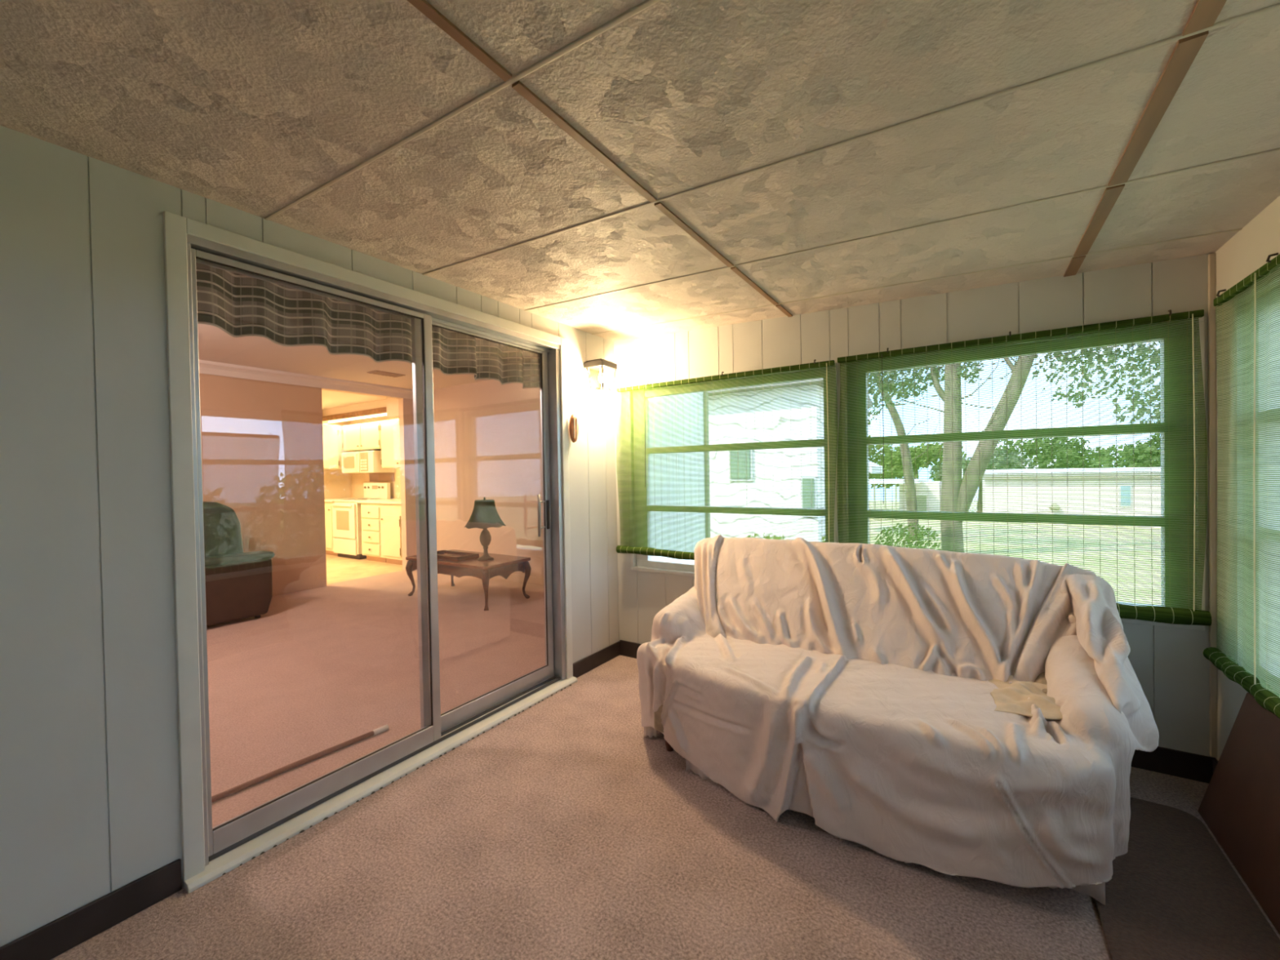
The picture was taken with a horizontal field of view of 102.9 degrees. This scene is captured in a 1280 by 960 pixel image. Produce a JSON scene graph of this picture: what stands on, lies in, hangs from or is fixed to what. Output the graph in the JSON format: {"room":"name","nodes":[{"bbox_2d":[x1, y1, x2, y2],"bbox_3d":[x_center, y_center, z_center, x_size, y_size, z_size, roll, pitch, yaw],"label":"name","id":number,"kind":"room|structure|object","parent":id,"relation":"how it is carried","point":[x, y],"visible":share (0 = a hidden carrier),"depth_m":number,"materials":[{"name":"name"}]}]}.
{"room":"sunroom","nodes":[
{"label":"sunroom","id":0,"kind":"room"},
{"bbox_2d":[199,373,417,595],"bbox_3d":[-4.552,0.062,4.481,0.112,2.382,5.780,-1,1,33],"label":"wall","id":1,"kind":"structure","parent":0,"point":[262,442],"depth_m":5.45,"materials":[{"name":"beige paint"}]},
{"bbox_2d":[199,360,413,399],"bbox_3d":[-4.497,-1.072,4.418,0.090,0.115,5.780,-1,1,33],"label":"crown molding","id":2,"kind":"structure","parent":1,"relation":"attached to","point":[209,367],"depth_m":5.57,"materials":[{"name":"beige wood"}]},
{"bbox_2d":[322,409,352,498],"bbox_3d":[-5.891,0.054,7.574,0.100,2.400,3.120,-1,1,33],"label":"wall","id":3,"kind":"structure","parent":0,"point":[337,484],"depth_m":8.65,"materials":[{"name":"yellow paint"}]},
{"bbox_2d":[322,424,352,470],"bbox_3d":[-5.275,-0.523,8.103,0.369,0.720,1.500,-1,1,33],"label":"upper cabinet","id":4,"kind":"object","parent":3,"relation":"attached to","point":[332,435],"visible":0.23,"depth_m":8.25,"materials":[{"name":"beige wood"}]},
{"bbox_2d":[322,406,386,422],"bbox_3d":[-4.415,-1.008,7.961,1.975,0.108,0.105,-1,1,33],"label":"valance","id":5,"kind":"object","parent":3,"relation":"attached to","point":[381,411],"visible":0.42,"depth_m":7.92,"materials":[{"name":"brown wood"}]},
{"bbox_2d":[197,324,489,409],"bbox_3d":[-3.833,-1.165,4.367,7.059,0.050,6.420,-1,1,33],"label":"ceiling","id":6,"kind":"structure","parent":0,"point":[215,344],"depth_m":5.07,"materials":[{"name":"beige paint"}]},
{"bbox_2d":[366,369,405,377],"bbox_3d":[-2.797,-1.168,5.627,0.180,0.014,0.340,-1,1,33],"label":"ceiling vent","id":7,"kind":"object","parent":6,"relation":"in","point":[377,372],"visible":1,"depth_m":5.59,"materials":[{"name":"beige"}]},
{"bbox_2d":[0,124,705,946],"bbox_3d":[-1.306,0.148,1.855,0.120,3.600,6.890,-1,1,33],"label":"wall","id":8,"kind":"structure","parent":0,"point":[90,788],"depth_m":1.43,"materials":[{"name":"paint"}]},
{"bbox_2d":[0,858,182,959],"bbox_3d":[-2.255,1.239,0.252,0.012,0.095,3.124,-1,1,33],"label":"baseboard","id":9,"kind":"structure","parent":8,"relation":"attached to","point":[58,936],"depth_m":1.41,"materials":[{"name":"rubber"}]},
{"bbox_2d":[195,262,540,391],"bbox_3d":[-1.091,-0.715,2.386,0.098,0.366,1.890,-1,1,33],"label":"valance curtain","id":10,"kind":"object","parent":8,"relation":"hanging from","point":[240,305],"visible":0.52,"depth_m":2.15,"materials":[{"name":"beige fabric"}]},
{"bbox_2d":[163,211,577,893],"bbox_3d":[-0.955,0.203,2.338,0.165,2.066,1.824,-1,1,33],"label":"door","id":11,"kind":"structure","parent":8,"relation":"in","point":[209,853],"depth_m":1.95,"materials":[{"name":"metal"}]},
{"bbox_2d":[568,413,578,442],"bbox_3d":[-0.399,-0.314,3.099,0.026,0.174,0.074,-1,1,33],"label":"oval plaque","id":12,"kind":"object","parent":8,"relation":"attached to","point":[573,424],"visible":1,"depth_m":3.08,"materials":[{"name":"brown wood"}]},
{"bbox_2d":[573,640,619,677],"bbox_3d":[-0.276,1.164,3.312,0.012,0.095,0.505,-1,1,33],"label":"baseboard","id":13,"kind":"structure","parent":8,"relation":"attached to","point":[583,666],"depth_m":3.28,"materials":[{"name":"wood"}]},
{"bbox_2d":[583,358,617,391],"bbox_3d":[-0.241,-0.667,3.269,0.145,0.190,0.195,-1,1,33],"label":"wall lantern","id":14,"kind":"object","parent":8,"relation":"attached to","point":[597,367],"visible":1,"depth_m":3.23,"materials":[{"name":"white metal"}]},
{"bbox_2d":[702,391,710,536],"bbox_3d":[0.612,0.077,4.719,0.052,3.600,0.045,-1,1,33],"label":"trim","id":15,"kind":"structure","parent":8,"relation":"attached to","point":[707,394],"depth_m":4.69,"materials":[{"name":"beige"}]},
{"bbox_2d":[350,415,400,498],"bbox_3d":[-3.884,0.011,8.194,2.798,2.400,0.100,-1,1,33],"label":"wall","id":16,"kind":"structure","parent":0,"point":[357,479],"depth_m":8.57,"materials":[{"name":"yellow paint"}]},
{"bbox_2d":[323,399,386,416],"bbox_3d":[-4.310,-1.123,8.120,1.970,0.115,0.440,-1,1,33],"label":"trim","id":17,"kind":"structure","parent":16,"relation":"attached to","point":[381,403],"depth_m":7.93,"materials":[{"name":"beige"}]},
{"bbox_2d":[342,421,381,451],"bbox_3d":[-4.337,-0.691,8.192,1.080,0.420,0.366,-1,1,33],"label":"upper cabinet","id":18,"kind":"object","parent":16,"relation":"attached to","point":[362,437],"visible":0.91,"depth_m":8.04,"materials":[{"name":"beige wood"}]},
{"bbox_2d":[341,450,395,473],"bbox_3d":[-4.401,-0.285,8.207,0.890,0.340,0.425,-1,1,33],"label":"microwave","id":19,"kind":"object","parent":18,"relation":"attached to","point":[366,461],"visible":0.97,"depth_m":8.01,"materials":[{"name":"white plastic"}]},
{"bbox_2d":[368,472,395,481],"bbox_3d":[-4.230,-0.043,8.349,0.720,0.135,0.012,-1,1,33],"label":"panel","id":20,"kind":"object","parent":16,"relation":"attached to","point":[389,477],"visible":1,"depth_m":8.33,"materials":[{"name":"beige wood"}]},
{"bbox_2d":[379,418,399,467],"bbox_3d":[-3.650,-0.548,7.751,0.510,0.720,0.366,-1,1,33],"label":"upper cabinet","id":21,"kind":"object","parent":16,"relation":"attached to","point":[389,428],"visible":0.59,"depth_m":7.62,"materials":[{"name":"beige wood"}]},
{"bbox_2d":[386,397,399,417],"bbox_3d":[-3.201,-1.051,7.357,0.720,0.280,0.520,-1,1,33],"label":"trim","id":22,"kind":"structure","parent":16,"relation":"attached to","point":[393,411],"depth_m":7.26,"materials":[{"name":"beige"}]},
{"bbox_2d":[206,554,545,827],"bbox_3d":[-3.837,1.301,4.431,6.945,0.118,6.420,-1,1,33],"label":"floor","id":23,"kind":"structure","parent":0,"point":[331,665],"depth_m":3.35,"materials":[{"name":"carpet"}]},
{"bbox_2d":[203,501,274,626],"bbox_3d":[-3.950,0.708,4.366,0.865,1.072,1.113,-1,1,33],"label":"recliner","id":24,"kind":"object","parent":23,"relation":"on","point":[239,584],"visible":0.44,"depth_m":4.40,"materials":[{"name":"leather"}]},
{"bbox_2d":[211,724,389,802],"bbox_3d":[-1.505,1.218,2.135,0.029,0.025,0.902,0,1,37],"label":"bar","id":25,"kind":"object","parent":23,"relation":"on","point":[223,794],"visible":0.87,"depth_m":2.18,"materials":[{"name":"brown wood"}]},
{"bbox_2d":[324,502,337,555],"bbox_3d":[-4.925,0.780,8.441,0.560,0.857,0.636,-1,1,33],"label":"base cabinet","id":26,"kind":"object","parent":23,"relation":"on","point":[328,508],"visible":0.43,"depth_m":8.12,"materials":[{"name":"beige wood"}]},
{"bbox_2d":[324,497,358,502],"bbox_3d":[-4.923,0.329,8.441,0.570,0.035,0.625,-1,1,33],"label":"countertop","id":27,"kind":"structure","parent":26,"relation":"on","point":[326,500],"depth_m":8.32,"materials":[{"name":"beige ceramic"}]},
{"bbox_2d":[331,482,390,559],"bbox_3d":[-4.399,0.627,8.086,0.680,1.152,0.664,-1,1,33],"label":"stove","id":28,"kind":"object","parent":23,"relation":"on","point":[346,513],"visible":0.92,"depth_m":7.85,"materials":[{"name":"white metal"}]},
{"bbox_2d":[332,498,382,502],"bbox_3d":[-4.424,0.317,8.053,0.680,0.020,0.495,-1,1,33],"label":"cooktop","id":29,"kind":"object","parent":28,"relation":"in","point":[344,500],"depth_m":7.93,"materials":[{"name":"beige ceramic"}]},
{"bbox_2d":[360,502,386,562],"bbox_3d":[-3.797,0.769,7.712,0.525,0.857,0.636,-1,1,33],"label":"base cabinet","id":30,"kind":"object","parent":23,"relation":"on","point":[371,513],"visible":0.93,"depth_m":7.45,"materials":[{"name":"beige wood"}]},
{"bbox_2d":[380,503,402,564],"bbox_3d":[-3.252,0.764,7.359,0.775,0.857,0.636,-1,1,33],"label":"base cabinet","id":31,"kind":"object","parent":23,"relation":"on","point":[391,515],"visible":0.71,"depth_m":7.18,"materials":[{"name":"beige wood"}]},
{"bbox_2d":[355,498,400,504],"bbox_3d":[-3.508,0.316,7.526,1.420,0.035,0.625,-1,1,33],"label":"countertop","id":32,"kind":"structure","parent":31,"relation":"on","point":[393,501],"depth_m":7.43,"materials":[{"name":"beige ceramic"}]},
{"bbox_2d":[405,549,531,610],"bbox_3d":[-1.762,0.998,5.208,1.250,0.421,0.600,-1,1,33],"label":"coffee table","id":33,"kind":"object","parent":23,"relation":"on","point":[504,566],"visible":0.88,"depth_m":4.94,"materials":[{"name":"brown wood"}]},
{"bbox_2d":[436,550,479,560],"bbox_3d":[-1.944,0.772,5.242,0.560,0.037,0.260,-1,1,33],"label":"serving tray","id":34,"kind":"object","parent":33,"relation":"on","point":[442,554],"visible":0.76,"depth_m":5.19,"materials":[{"name":"brown wood"}]},
{"bbox_2d":[464,497,506,560],"bbox_3d":[-1.530,0.476,5.039,0.384,0.620,0.384,-2,1,-35],"label":"table lamp","id":35,"kind":"object","parent":33,"relation":"on","point":[484,515],"visible":1,"depth_m":4.95,"materials":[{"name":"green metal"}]},
{"bbox_2d":[433,379,543,577],"bbox_3d":[-1.220,-0.014,5.827,4.047,2.382,0.100,-1,1,33],"label":"wall","id":36,"kind":"structure","parent":0,"point":[487,433],"depth_m":6.12,"materials":[{"name":"beige paint"}]},
{"bbox_2d":[492,573,543,585],"bbox_3d":[-1.230,1.137,5.795,4.047,0.082,0.012,-1,1,33],"label":"baseboard","id":37,"kind":"structure","parent":36,"relation":"attached to","point":[513,577],"depth_m":5.87,"materials":[{"name":"white wood"}]},
{"bbox_2d":[0,0,1279,342],"bbox_3d":[-0.418,-0.933,0.426,2.980,0.264,5.699,-1,1,33],"label":"ceiling","id":38,"kind":"structure","parent":0,"point":[252,107],"depth_m":1.27,"materials":[{"name":"beige paint"}]},
{"bbox_2d":[264,0,660,220],"bbox_3d":[-0.106,-0.867,1.000,2.840,0.106,0.013,-1,1,33],"label":"trim","id":39,"kind":"structure","parent":38,"relation":"attached to","point":[646,3],"depth_m":1.15,"materials":[{"name":"beige wood"}]},
{"bbox_2d":[407,0,792,316],"bbox_3d":[-0.640,-0.859,0.553,0.022,0.011,5.449,-1,1,33],"label":"trim strip","id":40,"kind":"object","parent":38,"relation":"attached to","point":[427,9],"visible":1,"depth_m":1.24,"materials":[{"name":"brown wood"}]},
{"bbox_2d":[422,3,1279,275],"bbox_3d":[0.223,-0.879,1.508,2.840,0.106,0.012,-1,1,33],"label":"trim","id":41,"kind":"structure","parent":38,"relation":"attached to","point":[1275,6],"depth_m":1.20,"materials":[{"name":"beige wood"}]},
{"bbox_2d":[524,147,1279,311],"bbox_3d":[0.560,-0.892,2.029,2.840,0.106,0.012,-1,1,33],"label":"trim","id":42,"kind":"structure","parent":38,"relation":"attached to","point":[1275,149],"depth_m":1.68,"materials":[{"name":"beige wood"}]},
{"bbox_2d":[591,228,1242,334],"bbox_3d":[0.883,-0.905,2.529,2.840,0.106,0.012,-1,1,33],"label":"trim","id":43,"kind":"structure","parent":38,"relation":"attached to","point":[1237,229],"depth_m":2.19,"materials":[{"name":"beige wood"}]},
{"bbox_2d":[1063,0,1226,276],"bbox_3d":[0.366,-0.826,-0.097,0.040,0.011,5.449,-1,1,33],"label":"trim strip","id":44,"kind":"object","parent":38,"relation":"attached to","point":[1205,13],"visible":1,"depth_m":1.18,"materials":[{"name":"brown wood"}]},
{"bbox_2d":[50,654,1279,959],"bbox_3d":[-0.431,1.311,0.466,2.840,0.120,5.459,-1,1,33],"label":"floor","id":45,"kind":"structure","parent":0,"point":[561,830],"depth_m":1.56,"materials":[{"name":"carpet"}]},
{"bbox_2d":[643,671,1105,905],"bbox_3d":[0.839,0.811,2.207,1.621,0.794,0.886,-1,1,33],"label":"sofa","id":46,"kind":"object","parent":45,"relation":"on","point":[1097,892],"visible":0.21,"depth_m":1.83,"materials":[{"name":"fabric"}]},
{"bbox_2d":[636,586,1135,888],"bbox_3d":[0.810,0.886,2.105,1.744,0.632,0.999,-1,1,33],"label":"sheet","id":47,"kind":"object","parent":46,"relation":"on","point":[900,763],"visible":0.83,"depth_m":1.63,"materials":[{"name":"white fabric"}]},
{"bbox_2d":[988,674,1062,719],"bbox_3d":[1.343,0.705,1.716,0.295,0.086,0.357,-1,1,33],"label":"cloth","id":48,"kind":"object","parent":47,"relation":"on","point":[1011,698],"visible":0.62,"depth_m":1.70,"materials":[{"name":"beige fabric"}]},
{"bbox_2d":[693,534,1159,751],"bbox_3d":[0.939,0.635,2.241,1.814,0.668,0.816,-1,1,33],"label":"sheet","id":49,"kind":"object","parent":46,"relation":"on","point":[980,616],"visible":0.83,"depth_m":2.17,"materials":[{"name":"white fabric"}]},
{"bbox_2d":[1093,796,1279,959],"bbox_3d":[1.364,1.203,1.211,0.377,0.012,1.665,-1,1,33],"label":"floor mat","id":50,"kind":"object","parent":45,"relation":"on","point":[1174,894],"visible":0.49,"depth_m":1.44,"materials":[{"name":"brown carpet"}]},
{"bbox_2d":[1197,692,1279,934],"bbox_3d":[1.626,0.967,1.146,0.115,0.476,1.550,-1,1,33],"label":"leaning board","id":51,"kind":"object","parent":45,"relation":"on","point":[1240,805],"visible":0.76,"depth_m":1.58,"materials":[{"name":"brown wood"}]},
{"bbox_2d":[613,253,1213,757],"bbox_3d":[1.061,0.316,2.787,3.080,2.756,0.100,-1,1,33],"label":"wall","id":52,"kind":"structure","parent":0,"point":[1170,665],"depth_m":2.42,"materials":[{"name":"paint"}]},
{"bbox_2d":[627,362,839,576],"bbox_3d":[0.513,-0.009,3.110,1.336,1.222,0.089,-1,1,33],"label":"window","id":53,"kind":"structure","parent":52,"relation":"in","point":[646,561],"depth_m":3.23,"materials":[{"name":"metal"}]},
{"bbox_2d":[616,359,837,559],"bbox_3d":[0.440,-0.073,3.062,1.424,1.136,0.054,-1,1,33],"label":"window blind","id":54,"kind":"object","parent":53,"relation":"attached to","point":[635,548],"visible":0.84,"depth_m":3.02,"materials":[{"name":"green plastic"}]},
{"bbox_2d":[619,640,1216,783],"bbox_3d":[1.050,1.143,2.747,2.828,0.105,0.012,-1,1,33],"label":"baseboard","id":55,"kind":"structure","parent":52,"relation":"attached to","point":[1182,764],"depth_m":2.04,"materials":[{"name":"rubber"}]},
{"bbox_2d":[840,315,1204,630],"bbox_3d":[1.653,-0.020,2.372,1.330,1.222,0.089,-1,1,33],"label":"window","id":56,"kind":"structure","parent":52,"relation":"in","point":[1201,323],"depth_m":2.09,"materials":[{"name":"metal"}]},
{"bbox_2d":[836,309,1211,626],"bbox_3d":[1.601,-0.045,2.312,1.356,1.235,0.068,-1,1,33],"label":"window blind","id":57,"kind":"object","parent":56,"relation":"attached to","point":[1168,615],"visible":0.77,"depth_m":2.21,"materials":[{"name":"green plastic"}]},
{"bbox_2d":[1208,253,1217,757],"bbox_3d":[2.210,0.103,1.968,0.018,1.942,0.018,-1,1,33],"label":"trim","id":58,"kind":"structure","parent":52,"relation":"attached to","point":[1211,257],"depth_m":1.96,"materials":[{"name":"beige"}]},
{"bbox_2d":[1214,195,1279,761],"bbox_3d":[0.761,0.413,-0.384,0.100,2.656,5.565,-1,1,33],"label":"wall","id":59,"kind":"structure","parent":0,"point":[1249,249],"depth_m":1.82,"materials":[{"name":"paint"}]},
{"bbox_2d":[1213,758,1217,773],"bbox_3d":[0.750,1.188,-0.309,0.012,0.105,5.447,-1,1,33],"label":"baseboard","id":60,"kind":"structure","parent":59,"relation":"attached to","point":[1215,761],"depth_m":1.97,"materials":[{"name":"rubber"}]},
{"bbox_2d":[1234,271,1279,691],"bbox_3d":[1.791,0.042,1.249,0.089,1.322,1.240,-1,1,33],"label":"window","id":61,"kind":"structure","parent":59,"relation":"in","point":[1278,272],"depth_m":1.71,"materials":[{"name":"metal"}]},
{"bbox_2d":[1202,252,1279,718],"bbox_3d":[1.899,0.009,1.560,0.062,1.345,0.724,-1,1,33],"label":"window blind","id":62,"kind":"object","parent":61,"relation":"attached to","point":[1262,691],"visible":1,"depth_m":1.63,"materials":[{"name":"green plastic"}]},
{"label":"outside","id":63,"kind":"structure","parent":0,"visible":0},
{"bbox_2d":[868,501,1161,604],"bbox_3d":[25.186,2.010,24.261,110.000,1.884,62.000,-1,1,33],"label":"lawn","id":64,"kind":"structure","parent":63,"point":[876,501],"depth_m":15.31,"materials":[{"name":"green plant"}]},
{"bbox_2d":[747,533,784,539],"bbox_3d":[2.065,1.397,8.346,1.306,1.060,0.844,-1,1,33],"label":"shrub","id":65,"kind":"object","parent":64,"relation":"on","point":[763,533],"visible":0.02,"depth_m":8.28,"materials":[{"name":"green plant"}]},
{"bbox_2d":[708,378,872,541],"bbox_3d":[0.603,-0.128,12.709,8.900,4.400,4.600,-1,1,33],"label":"building","id":66,"kind":"structure","parent":64,"relation":"on","point":[710,402],"depth_m":9.20,"materials":[{"name":"white"}]},
{"bbox_2d":[868,461,882,473],"bbox_3d":[7.037,-0.067,18.972,3.300,4.113,2.500,-1,1,33],"label":"awning","id":67,"kind":"object","parent":64,"relation":"on","point":[868,461],"visible":0.02,"depth_m":17.82,"materials":[{"name":"white"}]},
{"bbox_2d":[868,435,899,479],"bbox_3d":[13.822,-0.468,35.255,7.480,5.482,3.516,-1,1,33],"label":"bushy tree","id":68,"kind":"object","parent":64,"relation":"on","point":[869,435],"visible":0.03,"depth_m":33.75,"materials":[{"name":"green plant"}]},
{"bbox_2d":[867,371,938,540],"bbox_3d":[8.158,-2.170,17.386,4.162,8.482,1.663,-1,1,28],"label":"slim tree","id":69,"kind":"object","parent":64,"relation":"on","point":[886,371],"visible":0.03,"depth_m":16.80,"materials":[{"name":"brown plant"}]},
{"bbox_2d":[868,478,942,519],"bbox_3d":[13.835,1.053,28.361,4.900,2.160,5.400,-1,1,33],"label":"carport","id":70,"kind":"object","parent":64,"relation":"on","point":[877,478],"visible":0.07,"depth_m":27.05,"materials":[{"name":"white metal"}]},
{"bbox_2d":[875,524,942,550],"bbox_3d":[5.614,1.411,10.716,1.287,1.078,0.850,-1,1,33],"label":"shrub","id":71,"kind":"object","parent":64,"relation":"on","point":[909,524],"visible":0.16,"depth_m":10.62,"materials":[{"name":"green plant"}]},
{"bbox_2d":[870,442,965,488],"bbox_3d":[19.475,-0.211,35.987,6.718,4.956,3.495,-1,1,33],"label":"bushy tree","id":72,"kind":"object","parent":64,"relation":"on","point":[936,442],"visible":0.15,"depth_m":35.40,"materials":[{"name":"green plant"}]},
{"bbox_2d":[961,470,977,511],"bbox_3d":[16.238,0.783,25.134,0.644,2.700,0.100,-1,1,33],"label":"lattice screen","id":73,"kind":"object","parent":64,"relation":"on","point":[962,470],"visible":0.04,"depth_m":25.02,"materials":[{"name":"white"}]},
{"bbox_2d":[930,448,1038,511],"bbox_3d":[21.862,0.117,32.454,6.006,4.216,3.900,-1,1,33],"label":"bushy tree","id":74,"kind":"object","parent":64,"relation":"on","point":[995,449],"visible":0.12,"depth_m":31.82,"materials":[{"name":"green plant"}]},
{"bbox_2d":[867,342,1159,552],"bbox_3d":[9.875,-2.600,13.157,9.322,9.213,3.915,-1,1,18],"label":"forked tree","id":75,"kind":"object","parent":64,"relation":"on","point":[1153,342],"visible":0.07,"depth_m":13.24,"materials":[{"name":"green plant"}]},
{"bbox_2d":[995,436,1114,469],"bbox_3d":[26.204,-0.390,32.847,6.772,5.216,3.887,-1,1,33],"label":"bushy tree","id":76,"kind":"object","parent":64,"relation":"on","point":[1076,437],"visible":0.12,"depth_m":32.03,"materials":[{"name":"green plant"}]},
{"bbox_2d":[982,466,1160,527],"bbox_3d":[22.175,0.780,24.963,9.400,2.700,6.640,-1,1,33],"label":"house","id":77,"kind":"structure","parent":64,"relation":"on","point":[1159,467],"depth_m":23.09,"materials":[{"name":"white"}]},
{"bbox_2d":[1088,433,1160,468],"bbox_3d":[28.140,-0.451,27.543,6.644,5.219,3.531,-1,1,33],"label":"bushy tree","id":78,"kind":"object","parent":64,"relation":"on","point":[1156,433],"visible":0.13,"depth_m":27.75,"materials":[{"name":"green plant"}]},
{"bbox_2d":[1112,342,1160,423],"bbox_3d":[18.689,-3.466,14.209,8.146,10.967,4.672,0,1,43],"label":"oak tree","id":79,"kind":"object","parent":64,"relation":"on","point":[1145,343],"visible":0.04,"depth_m":15.93,"materials":[{"name":"green plant"}]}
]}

